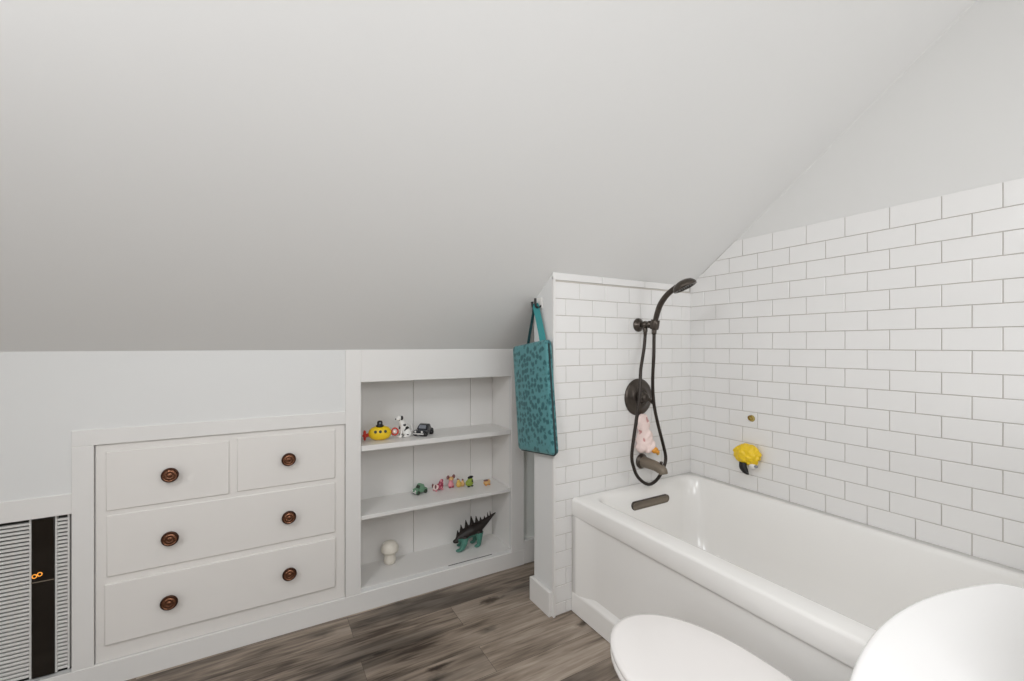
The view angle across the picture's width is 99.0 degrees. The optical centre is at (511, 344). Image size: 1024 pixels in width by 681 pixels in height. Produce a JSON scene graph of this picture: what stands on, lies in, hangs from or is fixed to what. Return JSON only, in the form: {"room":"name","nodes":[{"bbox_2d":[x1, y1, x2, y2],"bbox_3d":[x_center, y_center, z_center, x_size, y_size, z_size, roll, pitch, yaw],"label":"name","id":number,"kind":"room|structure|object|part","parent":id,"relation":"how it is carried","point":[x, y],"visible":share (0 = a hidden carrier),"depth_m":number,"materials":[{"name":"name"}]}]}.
{"room":"bathroom","nodes":[
{"label":"bathroom","id":0,"kind":"room"},
{"bbox_2d":[0,349,533,680],"bbox_3d":[-0.855,0.651,2.051,3.955,1.257,0.040,0,0,-30],"label":"wall","id":1,"kind":"structure","parent":0,"point":[46,396],"depth_m":1.69,"materials":[{"name":"paint"}]},
{"bbox_2d":[0,493,70,523],"bbox_3d":[-2.084,0.579,1.323,1.098,0.074,0.010,0,0,-30],"label":"trim","id":2,"kind":"structure","parent":1,"relation":"attached to","point":[56,505],"depth_m":1.54,"materials":[{"name":"paint"}]},
{"bbox_2d":[0,514,70,680],"bbox_3d":[-1.841,0.905,1.569,0.444,0.610,0.177,0,0,-30],"label":"wall heater","id":3,"kind":"object","parent":1,"relation":"attached to","point":[35,554],"visible":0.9,"depth_m":1.56,"materials":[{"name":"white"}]},
{"bbox_2d":[0,520,31,680],"bbox_3d":[-1.845,0.903,1.485,0.306,0.566,0.020,0,0,-30],"label":"grille","id":4,"kind":"object","parent":3,"relation":"attached to","point":[15,537],"depth_m":1.54,"materials":[{"name":"silver metal"}]},
{"bbox_2d":[55,514,70,671],"bbox_3d":[-1.643,0.903,1.600,0.039,0.566,0.020,0,0,-30],"label":"grille","id":5,"kind":"object","parent":3,"relation":"attached to","point":[63,522],"depth_m":1.60,"materials":[{"name":"silver metal"}]},
{"bbox_2d":[71,411,345,671],"bbox_3d":[-1.198,0.753,1.831,0.945,0.878,0.010,0,0,-30],"label":"trim","id":6,"kind":"structure","parent":1,"relation":"attached to","point":[83,442],"depth_m":1.62,"materials":[{"name":"paint"}]},
{"bbox_2d":[95,424,344,663],"bbox_3d":[-1.261,0.783,2.002,0.880,0.816,0.442,0,0,-30],"label":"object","id":7,"kind":"object","parent":1,"relation":"attached to","point":[201,535],"visible":1,"depth_m":1.80,"materials":[{"name":"paint"}]},
{"bbox_3d":[-1.359,0.514,1.742,0.390,0.224,0.008,0,0,-30],"label":"drawer","id":8,"kind":"part","parent":7,"relation":"part of","materials":[{"name":"paint"}]},
{"bbox_3d":[-1.347,1.009,1.719,0.057,0.057,0.035,0,0,-30],"label":"knob","id":9,"kind":"part","parent":7,"relation":"part of","materials":[{"name":"orange metal"}]},
{"bbox_3d":[-1.348,0.761,1.724,0.057,0.057,0.035,0,0,-30],"label":"knob","id":10,"kind":"part","parent":7,"relation":"part of","materials":[{"name":"orange metal"}]},
{"bbox_3d":[-1.348,0.511,1.724,0.057,0.057,0.035,0,0,-30],"label":"knob","id":11,"kind":"part","parent":7,"relation":"part of","materials":[{"name":"orange metal"}]},
{"bbox_3d":[-1.178,1.014,1.842,0.810,0.229,0.012,0,0,-30],"label":"drawer","id":12,"kind":"part","parent":7,"relation":"part of","materials":[{"name":"paint"}]},
{"bbox_3d":[-1.177,0.759,1.846,0.805,0.232,0.008,0,0,-30],"label":"drawer","id":13,"kind":"part","parent":7,"relation":"part of","materials":[{"name":"paint"}]},
{"bbox_3d":[-0.997,0.509,1.949,0.389,0.226,0.008,0,0,-30],"label":"drawer","id":14,"kind":"part","parent":7,"relation":"part of","materials":[{"name":"paint"}]},
{"bbox_3d":[-0.987,0.504,1.931,0.057,0.057,0.035,0,0,-30],"label":"knob","id":15,"kind":"part","parent":7,"relation":"part of","materials":[{"name":"orange metal"}]},
{"bbox_3d":[-0.986,0.759,1.931,0.057,0.057,0.035,0,0,-30],"label":"knob","id":16,"kind":"part","parent":7,"relation":"part of","materials":[{"name":"orange metal"}]},
{"bbox_3d":[-0.982,1.007,1.928,0.057,0.057,0.035,0,0,-30],"label":"knob","id":17,"kind":"part","parent":7,"relation":"part of","materials":[{"name":"orange metal"}]},
{"bbox_2d":[38,549,523,680],"bbox_3d":[-1.246,1.236,1.802,3.029,0.088,0.012,0,0,-30],"label":"baseboard","id":18,"kind":"structure","parent":1,"relation":"attached to","point":[132,666],"depth_m":1.92,"materials":[{"name":"paint"}]},
{"bbox_2d":[345,349,523,596],"bbox_3d":[-0.359,0.608,2.310,0.986,1.168,0.011,0,0,-30],"label":"trim","id":19,"kind":"structure","parent":1,"relation":"attached to","point":[360,365],"depth_m":2.19,"materials":[{"name":"paint"}]},
{"bbox_2d":[361,376,510,588],"bbox_3d":[-0.428,0.678,2.419,0.860,1.023,0.256,0,0,-30],"label":"shelf","id":20,"kind":"object","parent":1,"relation":"attached to","point":[468,417],"visible":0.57,"depth_m":2.48,"materials":[{"name":"paint"}]},
{"bbox_2d":[362,420,398,440],"bbox_3d":[-0.671,0.436,2.235,0.180,0.100,0.068,0,0,-22],"label":"toy submarine","id":21,"kind":"object","parent":20,"relation":"on","point":[379,432],"visible":1,"depth_m":2.21,"materials":[{"name":"yellow plastic"}]},
{"bbox_2d":[381,540,398,564],"bbox_3d":[-0.657,1.112,2.350,0.093,0.119,0.093,0,0,-30],"label":"mushroom","id":22,"kind":"object","parent":20,"relation":"on","point":[389,548],"visible":1,"depth_m":2.32,"materials":[{"name":"beige plastic"}]},
{"bbox_3d":[-0.657,1.139,2.350,0.062,0.064,0.062,0,0,-30],"label":"stem","id":23,"kind":"part","parent":22,"relation":"part of","materials":[{"name":"beige plastic"}]},
{"bbox_2d":[395,415,412,437],"bbox_3d":[-0.572,0.428,2.312,0.106,0.117,0.054,0,0,-40],"label":"dog","id":24,"kind":"object","parent":20,"relation":"on","point":[404,430],"visible":0.98,"depth_m":2.30},
{"bbox_2d":[411,483,426,494],"bbox_3d":[-0.516,0.799,2.433,0.056,0.050,0.081,0,0,40],"label":"toy car","id":25,"kind":"object","parent":20,"relation":"on","point":[420,487],"visible":1,"depth_m":2.42,"materials":[{"name":"green plastic"}]},
{"bbox_2d":[413,423,433,436],"bbox_3d":[-0.480,0.457,2.365,0.076,0.060,0.109,0,0,18],"label":"toy car","id":26,"kind":"object","parent":20,"relation":"on","point":[423,429],"visible":1,"depth_m":2.35,"materials":[{"name":"black paint"}]},
{"bbox_3d":[-0.425,0.835,2.409,0.828,0.019,0.236,0,0,-30],"label":"shelf","id":27,"kind":"part","parent":20,"relation":"part of","materials":[{"name":"paint"}]},
{"bbox_3d":[-0.425,0.500,2.409,0.828,0.026,0.236,0,0,-30],"label":"shelf","id":28,"kind":"part","parent":20,"relation":"part of","materials":[{"name":"paint"}]},
{"bbox_3d":[-0.426,1.179,2.411,0.833,0.014,0.240,0,0,-30],"label":"panel","id":29,"kind":"part","parent":20,"relation":"part of","materials":[{"name":"paint"}]},
{"bbox_2d":[432,479,443,491],"bbox_3d":[-0.418,0.795,2.478,0.071,0.059,0.038,0,0,-45],"label":"animal","id":30,"kind":"object","parent":20,"relation":"on","point":[439,486],"visible":1,"depth_m":2.47},
{"bbox_2d":[446,474,454,487],"bbox_3d":[-0.353,0.788,2.529,0.056,0.073,0.030,0,0,-35],"label":"animal","id":31,"kind":"object","parent":20,"relation":"on","point":[450,484],"visible":1,"depth_m":2.52},
{"bbox_2d":[456,478,464,486],"bbox_3d":[-0.300,0.798,2.539,0.054,0.053,0.027,0,0,-35],"label":"animal","id":32,"kind":"object","parent":20,"relation":"on","point":[458,484],"visible":1,"depth_m":2.53},
{"bbox_2d":[465,476,472,486],"bbox_3d":[-0.248,0.795,2.552,0.052,0.059,0.041,0,0,-35],"label":"animal","id":33,"kind":"object","parent":20,"relation":"on","point":[469,482],"visible":1,"depth_m":2.54},
{"bbox_2d":[453,512,495,551],"bbox_3d":[-0.218,1.079,2.556,0.278,0.183,0.095,0,0,-30],"label":"dinosaur","id":34,"kind":"object","parent":20,"relation":"on","point":[474,531],"visible":1,"depth_m":2.53,"materials":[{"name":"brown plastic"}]},
{"bbox_2d":[483,479,489,485],"bbox_3d":[-0.148,0.809,2.578,0.046,0.032,0.032,0,0,-35],"label":"animal","id":35,"kind":"object","parent":20,"relation":"on","point":[486,482],"visible":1,"depth_m":2.57},
{"bbox_3d":[-0.062,0.680,2.625,0.012,1.020,0.242,0,0,-30],"label":"panel","id":36,"kind":"part","parent":20,"relation":"part of","materials":[{"name":"paint"}]},
{"bbox_2d":[524,536,533,563],"bbox_3d":[0.442,1.212,2.785,0.876,0.136,0.036,0,0,-30],"label":"baseboard","id":37,"kind":"structure","parent":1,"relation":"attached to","point":[528,542],"depth_m":2.57,"materials":[{"name":"paint"}]},
{"bbox_2d":[126,561,619,680],"bbox_3d":[0.017,1.310,0.528,3.955,0.060,4.300,0,0,-30],"label":"floor","id":38,"kind":"structure","parent":0,"point":[489,627],"depth_m":1.86,"materials":[{"name":"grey wood"}]},
{"bbox_2d":[572,472,1023,680],"bbox_3d":[1.047,1.006,1.641,0.861,0.541,1.557,0,0,-30],"label":"bathtub","id":39,"kind":"object","parent":38,"relation":"on","point":[802,589],"visible":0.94,"depth_m":1.74,"materials":[{"name":"white ceramic"}]},
{"bbox_3d":[0.719,0.817,2.277,0.270,0.042,0.023,0,0,-30],"label":"overflow plate","id":40,"kind":"part","parent":39,"relation":"part of","materials":[{"name":"brown metal"}]},
{"bbox_2d":[610,583,1023,680],"bbox_3d":[0.535,0.870,0.961,0.633,0.820,0.888,0,0,-30],"label":"toilet","id":41,"kind":"object","parent":38,"relation":"on","point":[972,633],"visible":1,"depth_m":0.76,"materials":[{"name":"white ceramic"}]},
{"bbox_3d":[0.482,0.881,1.147,0.380,0.018,0.511,0,0,-30],"label":"seat","id":42,"kind":"part","parent":41,"relation":"part of","materials":[{"name":"white plastic"}]},
{"bbox_3d":[0.482,0.857,1.147,0.382,0.022,0.512,0,0,-30],"label":"lid","id":43,"kind":"part","parent":41,"relation":"part of","materials":[{"name":"white plastic"}]},
{"bbox_3d":[0.705,0.481,0.663,0.633,0.042,0.202,0,0,-30],"label":"tank lid","id":44,"kind":"part","parent":41,"relation":"part of","materials":[{"name":"white ceramic"}]},
{"bbox_2d":[0,0,975,351],"bbox_3d":[0.115,-0.696,0.357,3.955,1.468,3.905,0,0,-30],"label":"ceiling","id":45,"kind":"structure","parent":0,"point":[176,175],"depth_m":1.39,"materials":[{"name":"paint"}]},
{"bbox_2d":[534,275,689,591],"bbox_3d":[0.580,0.470,2.374,0.985,1.619,0.160,0,0,-30],"label":"wall partition","id":46,"kind":"structure","parent":0,"point":[542,463],"depth_m":2.12,"materials":[{"name":"paint"}]},
{"bbox_2d":[513,303,557,455],"bbox_3d":[0.110,0.167,2.143,0.055,0.746,0.378,0,0,-32],"label":"hanging bag","id":47,"kind":"object","parent":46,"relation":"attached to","point":[533,363],"visible":0.99,"depth_m":2.09,"materials":[{"name":"teal fabric"}]},
{"bbox_2d":[531,298,542,308],"bbox_3d":[0.119,-0.205,2.141,0.044,0.055,0.047,0,0,-30],"label":"wall hook","id":48,"kind":"object","parent":46,"relation":"attached to","point":[539,301],"visible":0.94,"depth_m":2.13,"materials":[{"name":"black metal"}]},
{"bbox_3d":[0.136,-0.206,2.150,0.005,0.052,0.047,0,0,-30],"label":"plate","id":49,"kind":"part","parent":48,"relation":"part of","materials":[{"name":"white plastic"}]},
{"bbox_2d":[530,575,551,616],"bbox_3d":[0.558,1.222,2.371,0.985,0.115,0.172,0,0,-30],"label":"baseboard","id":50,"kind":"structure","parent":46,"relation":"attached to","point":[540,595],"depth_m":2.11,"materials":[{"name":"paint"}]},
{"bbox_2d":[552,272,688,617],"bbox_3d":[0.607,0.469,2.291,0.958,1.622,0.016,0,0,-30],"label":"trim","id":51,"kind":"structure","parent":46,"relation":"attached to","point":[555,276],"depth_m":2.05,"materials":[{"name":"paint"}]},
{"bbox_2d":[556,280,690,615],"bbox_3d":[0.616,0.479,2.297,0.961,1.598,0.010,0,0,-30],"label":"tiles","id":52,"kind":"structure","parent":46,"relation":"attached to","point":[599,348],"depth_m":2.22,"materials":[{"name":"white tile"}]},
{"bbox_2d":[624,379,651,414],"bbox_3d":[0.688,0.276,2.289,0.196,0.196,0.075,0,0,-30],"label":"shower valve","id":53,"kind":"object","parent":52,"relation":"attached to","point":[631,393],"visible":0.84,"depth_m":2.29,"materials":[{"name":"brown metal"}]},
{"bbox_2d":[633,318,659,334],"bbox_3d":[0.705,-0.097,2.261,0.072,0.090,0.140,0,0,-30],"label":"bracket","id":54,"kind":"object","parent":52,"relation":"attached to","point":[639,324],"visible":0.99,"depth_m":2.27,"materials":[{"name":"brown metal"}]},
{"bbox_2d":[643,327,647,334],"bbox_3d":[0.695,-0.072,2.278,0.024,0.040,0.024,0,0,-30],"label":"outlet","id":55,"kind":"object","parent":54,"relation":"attached to","point":[645,329],"depth_m":2.27,"materials":[{"name":"brown metal"}]},
{"bbox_3d":[0.700,-0.106,2.270,0.040,0.040,0.080,0,0,-30],"label":"arm","id":56,"kind":"part","parent":54,"relation":"part of","materials":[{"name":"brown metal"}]},
{"bbox_2d":[630,278,696,485],"bbox_3d":[0.767,0.205,2.154,0.266,1.041,0.305,0,0,-30],"label":"shower","id":57,"kind":"object","parent":54,"relation":"attached to","point":[684,284],"visible":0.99,"depth_m":2.22,"materials":[{"name":"black metal"}]},
{"bbox_3d":[0.757,-0.173,2.170,0.030,0.237,0.155,0,0,-30],"label":"handle","id":58,"kind":"part","parent":57,"relation":"part of","materials":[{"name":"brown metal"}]},
{"bbox_2d":[636,414,659,454],"bbox_3d":[0.711,0.472,2.302,0.138,0.220,0.069,0,0,-11],"label":"toy","id":59,"kind":"object","parent":52,"relation":"attached to","point":[645,442],"visible":1,"depth_m":2.28,"materials":[{"name":"pink plastic"}]},
{"bbox_2d":[636,453,667,474],"bbox_3d":[0.732,0.619,2.259,0.080,0.080,0.170,0,0,-30],"label":"tub spout","id":60,"kind":"object","parent":52,"relation":"attached to","point":[642,461],"visible":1,"depth_m":2.25,"materials":[{"name":"brown metal"}]},
{"bbox_2d":[736,0,1023,240],"bbox_3d":[1.792,-0.045,1.317,0.090,2.650,3.905,0,0,-30],"label":"wall","id":61,"kind":"structure","parent":0,"point":[953,121],"depth_m":1.62,"materials":[{"name":"paint"}]},
{"bbox_2d":[690,178,1023,570],"bbox_3d":[1.425,0.117,1.858,0.010,1.326,1.569,0,0,-30],"label":"wall tiles","id":62,"kind":"structure","parent":61,"relation":"attached to","point":[876,357],"depth_m":1.75,"materials":[{"name":"white tile"}]},
{"bbox_2d":[733,443,761,474],"bbox_3d":[1.183,0.571,2.201,0.081,0.151,0.143,0,0,-30],"label":"bath pouf","id":63,"kind":"object","parent":62,"relation":"attached to","point":[746,454],"visible":1,"depth_m":2.17,"materials":[{"name":"yellow plastic"}]},
{"bbox_2d":[747,415,754,421],"bbox_3d":[1.208,0.372,2.210,0.017,0.034,0.034,0,0,-30],"label":"hook","id":64,"kind":"object","parent":62,"relation":"attached to","point":[751,418],"visible":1,"depth_m":2.21,"materials":[{"name":"yellow metal"}]}
]}

